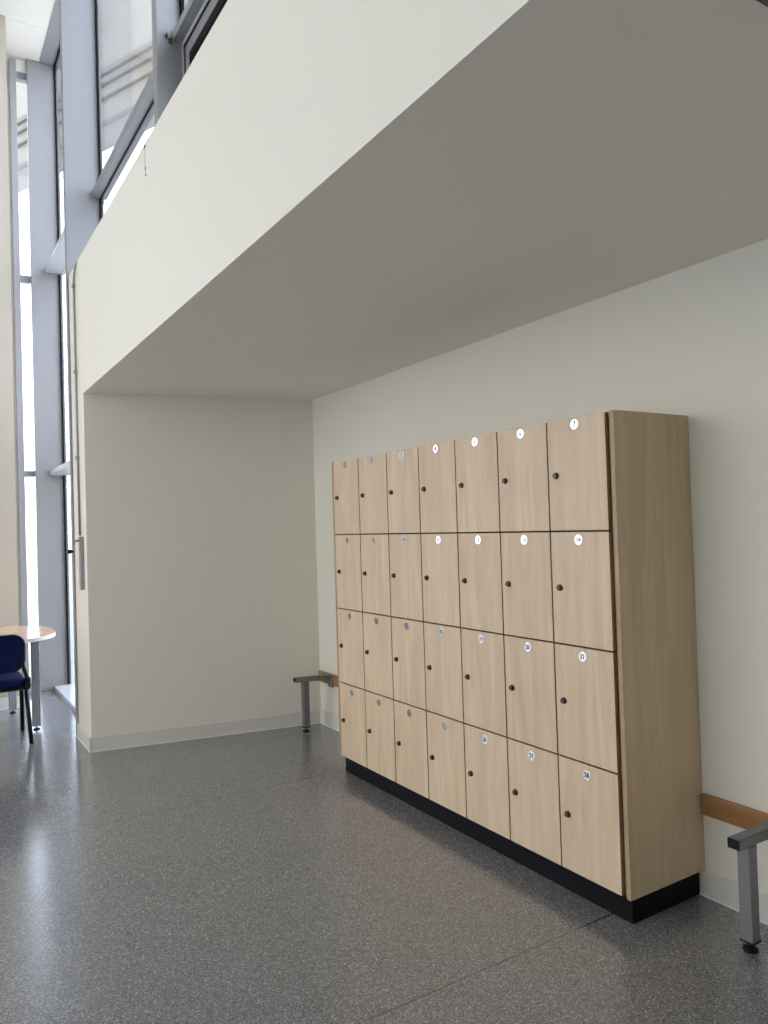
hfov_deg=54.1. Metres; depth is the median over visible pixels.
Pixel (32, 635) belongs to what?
table
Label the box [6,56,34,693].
window
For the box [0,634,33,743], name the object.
chair
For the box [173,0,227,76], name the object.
window
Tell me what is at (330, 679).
bench
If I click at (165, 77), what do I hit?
window
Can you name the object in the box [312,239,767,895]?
wall
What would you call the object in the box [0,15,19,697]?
wall
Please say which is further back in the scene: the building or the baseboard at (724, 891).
the building
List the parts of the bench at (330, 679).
leg, arm, wall rail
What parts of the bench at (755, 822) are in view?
wall rail, arm, leg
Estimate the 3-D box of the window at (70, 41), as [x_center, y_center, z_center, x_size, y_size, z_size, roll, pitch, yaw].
[-2.633,-1.363,6.245,0.295,5.960,1.910,-1,-1,-32]
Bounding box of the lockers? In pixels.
[332,410,704,923]
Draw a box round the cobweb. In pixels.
[161,29,172,43]
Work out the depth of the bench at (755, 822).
2.45 m
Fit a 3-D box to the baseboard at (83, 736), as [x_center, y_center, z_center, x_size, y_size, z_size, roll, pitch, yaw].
[-2.040,1.532,5.110,0.016,0.094,0.455,-1,-1,-32]
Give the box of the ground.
[27,553,74,683]
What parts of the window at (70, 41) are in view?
sill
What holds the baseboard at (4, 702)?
attached to the wall at (8, 534)
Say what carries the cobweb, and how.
attached to the window at (195, 22)
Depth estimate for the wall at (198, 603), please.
5.21 m
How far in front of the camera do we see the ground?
18.65 m
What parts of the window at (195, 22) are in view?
frame, vent sash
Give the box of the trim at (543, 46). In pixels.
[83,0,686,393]
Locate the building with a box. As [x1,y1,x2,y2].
[16,0,154,192]
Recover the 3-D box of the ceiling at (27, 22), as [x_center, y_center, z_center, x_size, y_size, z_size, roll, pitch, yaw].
[-2.532,-4.464,0.006,6.255,0.202,13.000,-1,-1,-32]
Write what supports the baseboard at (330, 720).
attached to the wall at (691, 341)
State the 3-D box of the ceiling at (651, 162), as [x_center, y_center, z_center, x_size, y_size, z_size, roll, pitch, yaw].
[1.444,-0.994,1.344,1.484,0.060,10.690,-1,-1,-32]
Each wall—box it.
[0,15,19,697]
[69,0,527,401]
[72,393,320,736]
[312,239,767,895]
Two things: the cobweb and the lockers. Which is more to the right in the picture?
the lockers
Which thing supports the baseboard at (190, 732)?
attached to the wall at (198, 603)
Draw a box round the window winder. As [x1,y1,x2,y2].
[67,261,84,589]
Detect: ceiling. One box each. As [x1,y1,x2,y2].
[0,0,54,61]
[126,0,767,399]
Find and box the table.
[0,626,54,729]
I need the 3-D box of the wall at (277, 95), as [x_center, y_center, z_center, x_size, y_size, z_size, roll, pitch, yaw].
[0.694,-1.406,0.892,0.253,0.912,10.690,-1,-1,-32]
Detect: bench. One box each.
[293,670,337,731]
[701,793,767,953]
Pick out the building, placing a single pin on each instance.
(125, 26)
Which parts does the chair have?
seat, backrest, leg, leg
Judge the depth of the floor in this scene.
2.76 m
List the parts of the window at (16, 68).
infill panel, head panel, pane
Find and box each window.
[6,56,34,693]
[26,0,104,735]
[92,0,188,220]
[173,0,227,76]
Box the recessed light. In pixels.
[756,0,767,6]
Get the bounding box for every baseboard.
[0,696,19,709]
[77,723,91,752]
[89,709,320,752]
[320,710,338,730]
[699,870,767,924]
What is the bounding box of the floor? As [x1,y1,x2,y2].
[0,691,767,1023]
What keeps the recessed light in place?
in the ceiling at (651, 162)

